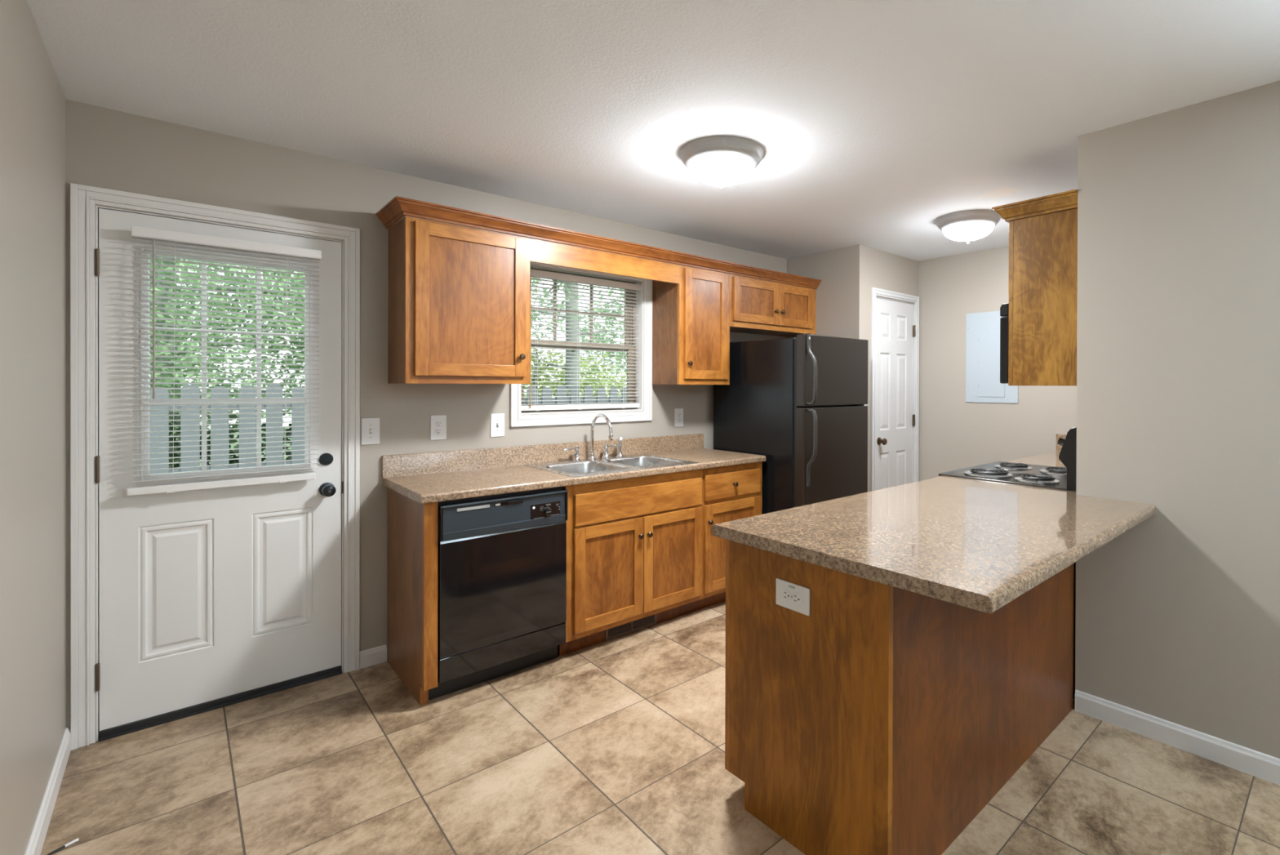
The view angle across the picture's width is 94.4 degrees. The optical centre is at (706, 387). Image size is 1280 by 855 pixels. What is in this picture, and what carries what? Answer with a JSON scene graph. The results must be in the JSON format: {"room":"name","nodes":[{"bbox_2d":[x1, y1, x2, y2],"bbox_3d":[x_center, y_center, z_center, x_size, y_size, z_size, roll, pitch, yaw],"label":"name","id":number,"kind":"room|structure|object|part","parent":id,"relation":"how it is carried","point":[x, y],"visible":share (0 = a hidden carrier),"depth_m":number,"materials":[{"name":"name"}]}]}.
{"room":"kitchen","nodes":[
{"label":"kitchen","id":0,"kind":"room"},
{"bbox_2d":[0,0,66,854],"bbox_3d":[-0.438,0.155,-0.067,0.120,2.437,6.000,0,0,-42],"label":"wall","id":1,"kind":"structure","parent":0,"point":[33,245],"depth_m":1.66,"materials":[{"name":"beige paint"}]},
{"bbox_2d":[25,726,71,854],"bbox_3d":[-0.395,1.331,-0.015,0.013,0.086,5.989,0,0,-42],"label":"baseboard","id":2,"kind":"structure","parent":1,"relation":"attached to","point":[35,845],"depth_m":1.87,"materials":[{"name":"white paint"}]},
{"bbox_2d":[46,838,79,854],"bbox_3d":[-1.902,1.357,1.733,0.009,0.010,0.080,0,0,24],"label":"door stop","id":3,"kind":"object","parent":2,"relation":"attached to","point":[76,839],"visible":1,"depth_m":1.74,"materials":[{"name":"white plastic"}]},
{"bbox_3d":[-1.908,1.358,1.720,0.009,0.009,0.052,0,0,23],"label":"cord","id":4,"kind":"part","parent":3,"relation":"part of","materials":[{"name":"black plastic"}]},
{"bbox_2d":[65,98,786,741],"bbox_3d":[-0.953,0.145,3.595,4.244,2.447,0.140,0,0,-42],"label":"wall","id":5,"kind":"structure","parent":0,"point":[105,148],"depth_m":2.88,"materials":[{"name":"beige paint"}]},
{"bbox_2d":[70,182,359,750],"bbox_3d":[-2.056,0.298,2.558,0.952,2.124,0.202,0,0,-42],"label":"door","id":6,"kind":"structure","parent":5,"relation":"in","point":[211,598],"depth_m":2.45,"materials":[{"name":"white paint"}]},
{"bbox_3d":[-2.037,-0.090,2.536,0.596,0.954,0.030,0,0,-42],"label":"lite frame","id":7,"kind":"part","parent":6,"relation":"part of","materials":[{"name":"white paint"}]},
{"bbox_3d":[-1.758,0.478,2.742,0.064,0.064,0.069,0,0,-42],"label":"knob","id":8,"kind":"part","parent":6,"relation":"part of","materials":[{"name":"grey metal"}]},
{"bbox_3d":[-1.732,0.475,2.806,0.006,0.058,0.004,0,0,-42],"label":"strike plate","id":9,"kind":"part","parent":6,"relation":"part of","materials":[{"name":"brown metal"}]},
{"bbox_2d":[126,225,321,495],"bbox_3d":[-2.009,-0.102,2.498,0.639,1.050,0.044,0,0,-42],"label":"window blind","id":10,"kind":"object","parent":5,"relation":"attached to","point":[139,232],"visible":1,"depth_m":2.47,"materials":[{"name":"white plastic"}]},
{"bbox_3d":[-2.024,0.407,2.498,0.617,0.028,0.025,0,0,-42],"label":"rail","id":11,"kind":"part","parent":10,"relation":"part of","materials":[{"name":"white plastic"}]},
{"bbox_2d":[69,644,386,730],"bbox_3d":[-1.992,1.319,2.568,1.084,0.080,0.012,0,0,-42],"label":"baseboard","id":12,"kind":"structure","parent":5,"relation":"attached to","point":[375,655],"depth_m":2.89,"materials":[{"name":"white paint"}]},
{"bbox_2d":[361,417,379,444],"bbox_3d":[-1.638,0.213,2.878,0.080,0.129,0.012,0,0,-42],"label":"light switch","id":13,"kind":"object","parent":5,"relation":"attached to","point":[370,426],"visible":1,"depth_m":2.88,"materials":[{"name":"white plastic"}]},
{"bbox_2d":[430,414,446,439],"bbox_3d":[-1.404,0.209,3.091,0.080,0.129,0.007,0,0,-42],"label":"wall outlet","id":14,"kind":"object","parent":5,"relation":"attached to","point":[437,422],"visible":1,"depth_m":3.09,"materials":[{"name":"white plastic"}]},
{"bbox_2d":[435,427,442,434],"bbox_3d":[-1.403,0.229,3.090,0.034,0.034,0.004,0,0,-42],"label":"socket","id":15,"kind":"object","parent":14,"relation":"attached to","point":[437,430],"depth_m":3.09,"materials":[{"name":"grey plastic"}]},
{"bbox_2d":[435,420,442,426],"bbox_3d":[-1.403,0.190,3.090,0.034,0.034,0.004,0,0,-42],"label":"socket","id":16,"kind":"object","parent":14,"relation":"attached to","point":[437,423],"depth_m":3.09,"materials":[{"name":"grey plastic"}]},
{"bbox_2d":[387,215,530,383],"bbox_3d":[-1.240,-0.404,3.002,0.605,0.768,0.352,0,0,-42],"label":"upper cabinet","id":17,"kind":"object","parent":5,"relation":"attached to","point":[459,295],"visible":1,"depth_m":2.87,"materials":[{"name":"brown wood"}]},
{"bbox_3d":[-1.148,-0.413,2.905,0.428,0.606,0.008,0,0,-42],"label":"door panel","id":18,"kind":"part","parent":17,"relation":"part of","materials":[{"name":"brown wood"}]},
{"bbox_3d":[-0.951,-0.159,3.046,0.031,0.031,0.030,0,0,-42],"label":"knob","id":19,"kind":"part","parent":17,"relation":"part of","materials":[{"name":"brown metal"}]},
{"bbox_2d":[375,195,821,288],"bbox_3d":[-0.352,-0.822,3.790,3.088,0.065,0.360,0,0,-42],"label":"crown molding","id":20,"kind":"structure","parent":17,"relation":"on","point":[396,209],"depth_m":3.20,"materials":[{"name":"brown wood"}]},
{"bbox_2d":[529,238,679,284],"bbox_3d":[-0.556,-0.727,3.454,1.016,0.120,0.019,0,0,-42],"label":"valance board","id":21,"kind":"object","parent":17,"relation":"attached to","point":[542,251],"visible":1,"depth_m":3.40,"materials":[{"name":"brown wood"}]},
{"bbox_2d":[490,413,504,436],"bbox_3d":[-1.165,0.211,3.299,0.080,0.129,0.016,0,0,-42],"label":"light switch","id":22,"kind":"object","parent":5,"relation":"attached to","point":[497,420],"visible":1,"depth_m":3.30,"materials":[{"name":"white plastic"}]},
{"bbox_2d":[382,433,703,477],"bbox_3d":[-0.810,0.391,3.615,2.116,0.108,0.022,0,0,-42],"label":"backsplash","id":23,"kind":"structure","parent":5,"relation":"attached to","point":[412,464],"depth_m":3.37,"materials":[{"name":"stone"}]},
{"bbox_2d":[510,262,652,426],"bbox_3d":[-0.785,-0.281,3.728,0.992,1.010,0.152,0,0,-42],"label":"window","id":24,"kind":"structure","parent":5,"relation":"in","point":[644,371],"depth_m":3.89,"materials":[{"name":"white paint"}]},
{"bbox_3d":[-0.803,-0.081,3.740,0.815,0.421,0.022,0,0,-42],"label":"sash","id":25,"kind":"part","parent":24,"relation":"part of","materials":[{"name":"white"}]},
{"bbox_2d":[520,268,641,410],"bbox_3d":[-0.763,-0.278,3.698,0.852,0.829,0.044,0,0,-42],"label":"window blind","id":26,"kind":"object","parent":24,"relation":"attached to","point":[533,273],"visible":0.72,"depth_m":3.68,"materials":[{"name":"white plastic"}]},
{"bbox_3d":[-0.771,0.120,3.704,0.844,0.029,0.025,0,0,-42],"label":"rail","id":27,"kind":"part","parent":26,"relation":"part of","materials":[{"name":"white plastic"}]},
{"bbox_3d":[-0.818,-0.469,3.758,0.817,0.455,0.032,0,0,-42],"label":"sash","id":28,"kind":"part","parent":24,"relation":"part of","materials":[{"name":"white"}]},
{"bbox_2d":[674,408,683,426],"bbox_3d":[-0.192,0.213,4.178,0.080,0.129,0.007,0,0,-42],"label":"wall outlet","id":29,"kind":"object","parent":5,"relation":"attached to","point":[678,412],"visible":1,"depth_m":4.17,"materials":[{"name":"white plastic"}]},
{"bbox_2d":[652,264,729,384],"bbox_3d":[-0.090,-0.404,4.033,0.450,0.768,0.352,0,0,-42],"label":"upper cabinet","id":30,"kind":"object","parent":5,"relation":"attached to","point":[691,317],"visible":1,"depth_m":3.91,"materials":[{"name":"brown wood"}]},
{"bbox_3d":[-0.011,-0.403,3.946,0.450,0.768,0.020,0,0,-42],"label":"frame","id":31,"kind":"part","parent":30,"relation":"part of","materials":[{"name":"brown wood"}]},
{"bbox_3d":[0.002,-0.414,3.931,0.379,0.715,0.019,0,0,-42],"label":"door","id":32,"kind":"part","parent":30,"relation":"part of","materials":[{"name":"brown wood"}]},
{"bbox_3d":[-0.001,-0.414,3.935,0.270,0.606,0.008,0,0,-42],"label":"door panel","id":33,"kind":"part","parent":30,"relation":"part of","materials":[{"name":"brown wood"}]},
{"bbox_2d":[729,273,815,336],"bbox_3d":[0.436,-0.607,4.504,0.960,0.362,0.352,0,0,-42],"label":"upper cabinet","id":34,"kind":"object","parent":5,"relation":"attached to","point":[757,306],"visible":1,"depth_m":4.37,"materials":[{"name":"brown wood"}]},
{"bbox_3d":[0.363,-0.619,4.254,0.462,0.306,0.019,0,0,-42],"label":"door","id":35,"kind":"part","parent":34,"relation":"part of","materials":[{"name":"brown wood"}]},
{"bbox_3d":[0.360,-0.619,4.257,0.358,0.202,0.008,0,0,-42],"label":"door panel","id":36,"kind":"part","parent":34,"relation":"part of","materials":[{"name":"brown wood"}]},
{"bbox_3d":[0.689,-0.619,4.546,0.406,0.306,0.019,0,0,-42],"label":"door","id":37,"kind":"part","parent":34,"relation":"part of","materials":[{"name":"brown wood"}]},
{"bbox_3d":[0.686,-0.619,4.549,0.302,0.202,0.008,0,0,-42],"label":"door panel","id":38,"kind":"part","parent":34,"relation":"part of","materials":[{"name":"brown wood"}]},
{"bbox_2d":[26,0,1279,261],"bbox_3d":[1.469,-1.124,1.648,5.250,0.120,6.260,0,0,-42],"label":"ceiling","id":39,"kind":"structure","parent":0,"point":[874,122],"depth_m":2.11,"materials":[{"name":"paint"}]},
{"bbox_2d":[679,135,764,188],"bbox_3d":[0.070,-0.991,2.700,0.388,0.160,0.388,0,0,-42],"label":"ceiling light","id":40,"kind":"object","parent":39,"relation":"attached to","point":[721,161],"visible":1,"depth_m":2.59,"materials":[{"name":"white glass"}]},
{"bbox_3d":[0.070,-0.980,2.700,0.302,0.082,0.302,0,0,-42],"label":"lamp shade","id":41,"kind":"part","parent":40,"relation":"part of","materials":[{"name":"white glass"}]},
{"bbox_2d":[935,209,1001,244],"bbox_3d":[1.660,-0.990,3.738,0.388,0.160,0.388,0,0,-42],"label":"ceiling light","id":42,"kind":"object","parent":39,"relation":"attached to","point":[969,225],"visible":0.97,"depth_m":3.63,"materials":[{"name":"white glass"}]},
{"bbox_3d":[1.660,-0.979,3.738,0.302,0.082,0.302,0,0,-42],"label":"lamp shade","id":43,"kind":"part","parent":42,"relation":"part of","materials":[{"name":"white glass"}]},
{"bbox_2d":[40,600,1279,854],"bbox_3d":[1.461,1.423,1.657,5.250,0.100,6.260,0,0,-42],"label":"floor","id":44,"kind":"structure","parent":0,"point":[615,745],"depth_m":2.06,"materials":[{"name":"tile"}]},
{"bbox_2d":[386,487,437,705],"bbox_3d":[-1.366,0.923,2.724,0.056,0.876,0.584,0,0,-42],"label":"end panel","id":45,"kind":"object","parent":44,"relation":"on","point":[411,525],"visible":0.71,"depth_m":2.62,"materials":[{"name":"brown wood"}]},
{"bbox_2d":[428,486,568,700],"bbox_3d":[-1.113,0.926,2.927,0.626,0.870,0.608,0,0,-42],"label":"dishwasher","id":46,"kind":"object","parent":44,"relation":"on","point":[502,557],"visible":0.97,"depth_m":2.71,"materials":[{"name":"black metal"}]},
{"bbox_3d":[-1.134,0.583,2.526,0.010,0.148,0.014,0,0,-42],"label":"panel","id":47,"kind":"part","parent":46,"relation":"part of","materials":[{"name":"black plastic"}]},
{"bbox_3d":[-0.930,1.222,2.741,0.600,0.108,0.031,0,0,-42],"label":"panel","id":48,"kind":"part","parent":46,"relation":"part of","materials":[{"name":"black metal"}]},
{"bbox_3d":[-0.928,0.913,2.739,0.600,0.506,0.034,0,0,-42],"label":"door","id":49,"kind":"part","parent":46,"relation":"part of","materials":[{"name":"black metal"}]},
{"bbox_3d":[-0.923,0.583,2.734,0.602,0.154,0.046,0,0,-42],"label":"control panel","id":50,"kind":"part","parent":46,"relation":"part of","materials":[{"name":"grey plastic"}]},
{"bbox_3d":[-0.913,0.535,2.724,0.124,0.012,0.013,0,0,-42],"label":"latch handle","id":51,"kind":"part","parent":46,"relation":"part of","materials":[{"name":"black plastic"}]},
{"bbox_3d":[-0.777,0.595,2.850,0.155,0.074,0.007,0,0,-42],"label":"dial plate","id":52,"kind":"part","parent":46,"relation":"part of","materials":[{"name":"black plastic"}]},
{"bbox_3d":[-0.693,0.583,2.921,0.010,0.148,0.014,0,0,-42],"label":"panel","id":53,"kind":"part","parent":46,"relation":"part of","materials":[{"name":"black plastic"}]},
{"bbox_2d":[558,469,702,656],"bbox_3d":[-0.537,0.923,3.441,0.914,0.876,0.624,0,0,-42],"label":"base cabinet","id":54,"kind":"object","parent":44,"relation":"on","point":[634,545],"visible":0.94,"depth_m":3.19,"materials":[{"name":"brown wood"}]},
{"bbox_2d":[382,433,765,503],"bbox_3d":[-0.606,0.411,3.392,2.121,0.146,0.626,0,0,-42],"label":"countertop","id":55,"kind":"structure","parent":54,"relation":"on","point":[424,477],"depth_m":3.15,"materials":[{"name":"stone"}]},
{"bbox_2d":[563,413,617,461],"bbox_3d":[-0.637,0.298,3.544,0.378,0.287,0.251,0,0,-42],"label":"kitchen faucet","id":56,"kind":"object","parent":55,"relation":"on","point":[606,451],"visible":1,"depth_m":3.59,"materials":[{"name":"silver metal"}]},
{"bbox_3d":[-0.812,0.368,3.521,0.086,0.018,0.015,0,0,-42],"label":"lever","id":57,"kind":"part","parent":56,"relation":"part of","materials":[{"name":"silver metal"}]},
{"bbox_3d":[-0.780,0.396,3.550,0.050,0.090,0.050,0,0,-42],"label":"handle","id":58,"kind":"part","parent":56,"relation":"part of","materials":[{"name":"silver metal"}]},
{"bbox_3d":[-0.635,0.298,3.545,0.052,0.287,0.251,0,0,-42],"label":"spout","id":59,"kind":"part","parent":56,"relation":"part of","materials":[{"name":"silver metal"}]},
{"bbox_3d":[-0.627,0.396,3.687,0.050,0.090,0.050,0,0,-42],"label":"handle","id":60,"kind":"part","parent":56,"relation":"part of","materials":[{"name":"silver metal"}]},
{"bbox_2d":[522,453,698,477],"bbox_3d":[-0.548,0.530,3.435,0.830,0.175,0.592,0,0,-42],"label":"sink","id":61,"kind":"object","parent":55,"relation":"in","point":[584,467],"visible":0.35,"depth_m":3.47,"materials":[{"name":"silver metal"}]},
{"bbox_2d":[616,435,623,457],"bbox_3d":[-0.548,0.373,3.728,0.048,0.137,0.085,0,0,0],"label":"sprayer","id":62,"kind":"object","parent":61,"relation":"on","point":[620,454],"visible":1,"depth_m":3.73,"materials":[{"name":"silver metal"}]},
{"bbox_3d":[-0.507,0.976,3.100,0.421,0.530,0.019,0,0,-42],"label":"door","id":63,"kind":"part","parent":54,"relation":"part of","materials":[{"name":"brown wood"}]},
{"bbox_3d":[-0.510,0.976,3.104,0.309,0.418,0.008,0,0,-42],"label":"door panel","id":64,"kind":"part","parent":54,"relation":"part of","materials":[{"name":"brown wood"}]},
{"bbox_2d":[605,613,656,640],"bbox_3d":[-0.413,1.320,3.274,0.338,0.076,0.008,0,0,-42],"label":"vent","id":65,"kind":"object","parent":54,"relation":"attached to","point":[639,624],"visible":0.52,"depth_m":3.27,"materials":[{"name":"brown metal"}]},
{"bbox_3d":[-0.345,0.619,3.243,0.846,0.160,0.019,0,0,-42],"label":"false drawer","id":66,"kind":"part","parent":54,"relation":"part of","materials":[{"name":"brown wood"}]},
{"bbox_3d":[-0.354,0.809,3.205,0.031,0.031,0.030,0,0,-42],"label":"knob","id":67,"kind":"part","parent":54,"relation":"part of","materials":[{"name":"brown metal"}]},
{"bbox_3d":[-0.310,0.809,3.244,0.031,0.031,0.030,0,0,-42],"label":"knob","id":68,"kind":"part","parent":54,"relation":"part of","materials":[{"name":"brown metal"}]},
{"bbox_3d":[-0.188,0.976,3.386,0.426,0.530,0.019,0,0,-42],"label":"door","id":69,"kind":"part","parent":54,"relation":"part of","materials":[{"name":"brown wood"}]},
{"bbox_3d":[-0.191,0.976,3.390,0.314,0.418,0.008,0,0,-42],"label":"door panel","id":70,"kind":"part","parent":54,"relation":"part of","materials":[{"name":"brown wood"}]},
{"bbox_2d":[696,461,762,610],"bbox_3d":[-0.002,0.923,3.921,0.521,0.876,0.624,0,0,-42],"label":"base cabinet","id":71,"kind":"object","parent":44,"relation":"on","point":[731,492],"visible":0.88,"depth_m":3.64,"materials":[{"name":"brown wood"}]},
{"bbox_3d":[0.026,0.812,3.546,0.031,0.031,0.030,0,0,-42],"label":"knob","id":72,"kind":"part","parent":71,"relation":"part of","materials":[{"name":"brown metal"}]},
{"bbox_3d":[0.171,0.606,3.706,0.482,0.155,0.019,0,0,-42],"label":"drawer","id":73,"kind":"part","parent":71,"relation":"part of","materials":[{"name":"brown wood"}]},
{"bbox_3d":[0.171,0.975,3.708,0.484,0.531,0.019,0,0,-42],"label":"door","id":74,"kind":"part","parent":71,"relation":"part of","materials":[{"name":"brown wood"}]},
{"bbox_3d":[0.168,0.975,3.712,0.372,0.419,0.008,0,0,-42],"label":"door panel","id":75,"kind":"part","parent":71,"relation":"part of","materials":[{"name":"brown wood"}]},
{"bbox_2d":[713,333,868,514],"bbox_3d":[0.620,0.510,4.201,0.715,1.702,0.910,0,0,-42],"label":"refrigerator","id":76,"kind":"object","parent":44,"relation":"on","point":[800,403],"visible":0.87,"depth_m":3.89,"materials":[{"name":"black metal"}]},
{"bbox_3d":[0.658,0.376,3.670,0.026,0.486,0.070,0,0,-42],"label":"handle","id":77,"kind":"part","parent":76,"relation":"part of","materials":[{"name":"grey"}]},
{"bbox_3d":[0.659,-0.115,3.668,0.026,0.446,0.068,0,0,-42],"label":"handle","id":78,"kind":"part","parent":76,"relation":"part of","materials":[{"name":"grey"}]},
{"bbox_3d":[0.855,0.691,3.940,0.715,1.124,0.065,0,0,-42],"label":"door","id":79,"kind":"part","parent":76,"relation":"part of","materials":[{"name":"black metal"}]},
{"bbox_3d":[0.857,-0.109,3.937,0.715,0.452,0.065,0,0,-42],"label":"door","id":80,"kind":"part","parent":76,"relation":"part of","materials":[{"name":"black metal"}]},
{"bbox_2d":[724,538,1073,854],"bbox_3d":[0.800,0.931,2.260,1.476,0.876,0.658,0,0,-42],"label":"base cabinet","id":81,"kind":"object","parent":44,"relation":"on","point":[882,719],"visible":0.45,"depth_m":1.76,"materials":[{"name":"brown wood"}]},
{"bbox_2d":[776,577,809,616],"bbox_3d":[0.257,0.624,1.758,0.007,0.080,0.129,0,0,-42],"label":"wall outlet","id":82,"kind":"object","parent":81,"relation":"attached to","point":[794,597],"visible":1,"depth_m":1.75,"materials":[{"name":"white plastic"}]},
{"bbox_2d":[782,589,791,600],"bbox_3d":[0.243,0.624,1.772,0.004,0.034,0.034,0,0,-42],"label":"socket","id":83,"kind":"object","parent":82,"relation":"attached to","point":[786,593],"depth_m":1.77,"materials":[{"name":"grey plastic"}]},
{"bbox_2d":[792,592,801,604],"bbox_3d":[0.269,0.624,1.743,0.004,0.034,0.034,0,0,-42],"label":"socket","id":84,"kind":"object","parent":82,"relation":"attached to","point":[797,597],"depth_m":1.74,"materials":[{"name":"grey plastic"}]},
{"bbox_3d":[0.267,0.931,1.767,0.018,0.876,0.548,0,0,-42],"label":"panel","id":85,"kind":"part","parent":81,"relation":"part of","materials":[{"name":"brown wood"}]},
{"bbox_3d":[0.464,0.933,1.546,0.022,0.876,0.043,0,0,-42],"label":"corner trim","id":86,"kind":"part","parent":81,"relation":"part of","materials":[{"name":"brown wood"}]},
{"bbox_2d":[711,475,1155,613],"bbox_3d":[0.921,0.474,2.160,1.608,0.038,0.906,0,0,-42],"label":"countertop","id":87,"kind":"structure","parent":81,"relation":"on","point":[981,545],"depth_m":1.84,"materials":[{"name":"stone"}]},
{"bbox_3d":[1.019,0.933,2.032,1.454,0.876,0.016,0,0,-42],"label":"panel","id":88,"kind":"part","parent":81,"relation":"part of","materials":[{"name":"brown wood"}]},
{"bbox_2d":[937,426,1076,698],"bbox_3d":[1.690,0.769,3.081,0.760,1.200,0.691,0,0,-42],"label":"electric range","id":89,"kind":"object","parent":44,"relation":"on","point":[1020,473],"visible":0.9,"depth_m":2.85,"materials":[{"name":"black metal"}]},
{"bbox_2d":[964,467,1013,477],"bbox_3d":[1.454,0.438,3.042,0.228,0.021,0.228,0,0,-42],"label":"burner","id":90,"kind":"object","parent":89,"relation":"on","point":[980,473],"depth_m":3.00,"materials":[{"name":"black"}]},
{"bbox_2d":[937,461,1066,490],"bbox_3d":[1.684,0.456,3.088,0.760,0.017,0.602,0,0,-42],"label":"cooktop","id":91,"kind":"object","parent":89,"relation":"in","point":[1020,473],"depth_m":3.01,"materials":[{"name":"grey metal"}]},
{"bbox_2d":[994,462,1032,470],"bbox_3d":[1.716,0.438,3.297,0.192,0.021,0.192,0,0,-42],"label":"burner","id":92,"kind":"object","parent":89,"relation":"on","point":[1008,466],"depth_m":3.26,"materials":[{"name":"black metal"}]},
{"bbox_2d":[1013,474,1059,484],"bbox_3d":[1.596,0.439,2.847,0.192,0.021,0.192,0,0,-42],"label":"burner","id":93,"kind":"object","parent":89,"relation":"on","point":[1027,478],"depth_m":2.82,"materials":[{"name":"black"}]},
{"bbox_2d":[1039,466,1066,475],"bbox_3d":[1.887,0.439,3.107,0.228,0.021,0.228,0,0,-42],"label":"burner","id":94,"kind":"object","parent":89,"relation":"on","point":[1059,471],"depth_m":3.09,"materials":[{"name":"black"}]},
{"bbox_3d":[1.609,0.249,2.660,0.040,0.043,0.040,0,0,-42],"label":"knob","id":95,"kind":"part","parent":89,"relation":"part of","materials":[{"name":"black plastic"}]},
{"bbox_3d":[2.372,0.931,3.639,0.988,0.876,0.611,0,0,-42],"label":"base cabinet","id":96,"kind":"object","parent":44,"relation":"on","visible":0},
{"bbox_2d":[1004,433,1066,466],"bbox_3d":[2.361,0.413,3.652,0.996,0.158,0.652,0,0,-42],"label":"countertop","id":97,"kind":"structure","parent":96,"relation":"on","point":[1050,459],"depth_m":3.72,"materials":[{"name":"stone"}]},
{"bbox_2d":[786,244,918,491],"bbox_3d":[1.239,0.142,4.990,0.881,2.437,0.710,0,0,-42],"label":"wall","id":98,"kind":"structure","parent":0,"point":[847,275],"depth_m":4.59,"materials":[{"name":"beige paint"}]},
{"bbox_2d":[870,287,919,491],"bbox_3d":[1.512,0.296,4.793,0.712,2.131,0.159,0,0,-42],"label":"door","id":99,"kind":"structure","parent":98,"relation":"in","point":[895,324],"depth_m":4.77,"materials":[{"name":"white paint"}]},
{"bbox_3d":[1.377,0.422,4.607,0.060,0.060,0.062,0,0,-42],"label":"knob","id":100,"kind":"part","parent":99,"relation":"part of","materials":[{"name":"brown metal"}]},
{"bbox_2d":[918,246,1076,480],"bbox_3d":[2.179,0.146,4.692,0.120,2.437,2.688,0,0,-42],"label":"wall","id":101,"kind":"structure","parent":0,"point":[955,433],"depth_m":4.72,"materials":[{"name":"beige paint"}]},
{"bbox_2d":[965,310,1017,403],"bbox_3d":[2.206,-0.235,4.563,0.011,0.707,0.395,0,0,-42],"label":"electrical panel","id":102,"kind":"object","parent":101,"relation":"attached to","point":[983,384],"visible":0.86,"depth_m":4.60,"materials":[{"name":"grey paint"}]},
{"bbox_3d":[2.205,-0.189,4.560,0.003,0.522,0.202,0,0,-42],"label":"panel door","id":103,"kind":"part","parent":102,"relation":"part of","materials":[{"name":"grey paint"}]},
{"bbox_2d":[1075,126,1111,700],"bbox_3d":[2.303,0.152,3.078,1.851,2.437,0.120,0,0,-42],"label":"wall","id":104,"kind":"structure","parent":0,"point":[1094,161],"depth_m":2.46,"materials":[{"name":"beige paint"}]},
{"bbox_2d":[1000,302,1008,383],"bbox_3d":[1.792,-0.223,2.962,0.754,0.421,0.389,0,0,-42],"label":"microwave","id":105,"kind":"object","parent":104,"relation":"attached to","point":[1004,308],"visible":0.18,"depth_m":2.81,"materials":[{"name":"black"}]},
{"bbox_2d":[1008,207,1077,385],"bbox_3d":[1.526,-0.393,2.657,0.042,0.770,0.294,0,0,-42],"label":"cabinet end panel","id":106,"kind":"object","parent":104,"relation":"attached to","point":[1043,248],"visible":0.96,"depth_m":2.64,"materials":[{"name":"brown wood"}]},
{"bbox_2d":[1056,433,1066,450],"bbox_3d":[2.362,0.394,3.653,0.993,0.120,0.652,0,0,-42],"label":"backsplash","id":107,"kind":"structure","parent":104,"relation":"attached to","point":[1059,447],"depth_m":4.20,"materials":[{"name":"stone"}]},
{"bbox_3d":[1.820,-0.607,2.932,0.762,0.342,0.312,0,0,-42],"label":"upper cabinet","id":108,"kind":"object","parent":104,"relation":"attached to","visible":0},
{"bbox_2d":[991,189,1077,222],"bbox_3d":[1.789,-0.808,2.928,0.906,0.065,0.350,0,0,-42],"label":"crown molding","id":109,"kind":"structure","parent":108,"relation":"attached to","point":[1066,200],"depth_m":2.62,"materials":[{"name":"brown wood"}]},
{"bbox_2d":[1108,80,1279,758],"bbox_3d":[2.851,0.161,1.171,0.120,2.437,3.452,0,0,-42],"label":"wall","id":110,"kind":"structure","parent":0,"point":[1194,585],"depth_m":2.20,"materials":[{"name":"beige paint"}]},
{"bbox_2d":[1075,689,1279,785],"bbox_3d":[2.755,1.336,1.178,0.013,0.086,3.559,0,0,-42],"label":"baseboard","id":111,"kind":"structure","parent":110,"relation":"attached to","point":[1244,759],"depth_m":2.23,"materials":[{"name":"white paint"}]},
{"label":"outside","id":112,"kind":"structure","parent":0,"visible":0},
{"bbox_2d":[200,427,291,466],"bbox_3d":[-8.978,1.562,12.539,32.000,0.080,23.840,0,0,-42],"label":"ground","id":113,"kind":"structure","parent":112,"point":[235,435],"depth_m":15.49,"materials":[{"name":"green"}]},
{"bbox_2d":[176,258,266,328],"bbox_3d":[-9.242,-2.041,7.238,6.251,7.226,5.566,0,0,8],"label":"broadleaf tree","id":114,"kind":"object","parent":113,"relation":"on","point":[264,282],"visible":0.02,"depth_m":8.28,"materials":[{"name":"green plant"}]},
{"bbox_2d":[149,255,304,467],"bbox_3d":[-5.797,-1.021,6.299,5.047,5.214,4.826,0,0,-16],"label":"broadleaf tree","id":115,"kind":"object","parent":113,"relation":"on","point":[163,337],"visible":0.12,"depth_m":6.20,"materials":[{"name":"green plant"}]},
{"bbox_2d":[168,409,291,467],"bbox_3d":[-4.669,0.882,5.651,7.392,1.521,1.814,0,0,-42],"label":"hedge","id":116,"kind":"object","parent":113,"relation":"on","point":[171,428],"visible":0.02,"depth_m":5.70,"materials":[{"name":"green plant"}]},
{"bbox_2d":[207,266,562,418],"bbox_3d":[-4.563,-0.889,8.482,4.691,4.942,4.433,0,0,-33],"label":"broadleaf tree","id":117,"kind":"object","parent":113,"relation":"on","point":[282,294],"visible":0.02,"depth_m":7.50,"materials":[{"name":"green plant"}]},
{"bbox_2d":[149,384,626,474],"bbox_3d":[-2.295,0.764,6.586,12.000,1.599,0.097,0,0,-42],"label":"wooden fence","id":118,"kind":"object","parent":113,"relation":"on","point":[293,395],"visible":0.09,"depth_m":5.02,"materials":[{"name":"grey wood"}]},
{"bbox_2d":[523,330,626,398],"bbox_3d":[-2.485,0.272,9.597,4.693,2.624,3.188,0,0,-42],"label":"shrub","id":119,"kind":"object","parent":113,"relation":"on","point":[620,394],"visible":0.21,"depth_m":9.29,"materials":[{"name":"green plant"}]},
{"bbox_2d":[531,277,624,397],"bbox_3d":[-2.185,-1.337,8.489,3.895,5.852,4.576,0,0,-42],"label":"broadleaf tree","id":120,"kind":"object","parent":113,"relation":"on","point":[533,280],"visible":0.09,"depth_m":8.45,"materials":[{"name":"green plant"}]},
{"bbox_2d":[548,287,626,387],"bbox_3d":[-1.506,-0.783,14.004,4.638,4.708,5.039,0,0,-42],"label":"broadleaf tree","id":121,"kind":"object","parent":113,"relation":"on","point":[602,296],"visible":0.12,"depth_m":13.46,"materials":[{"name":"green plant"}]}
]}

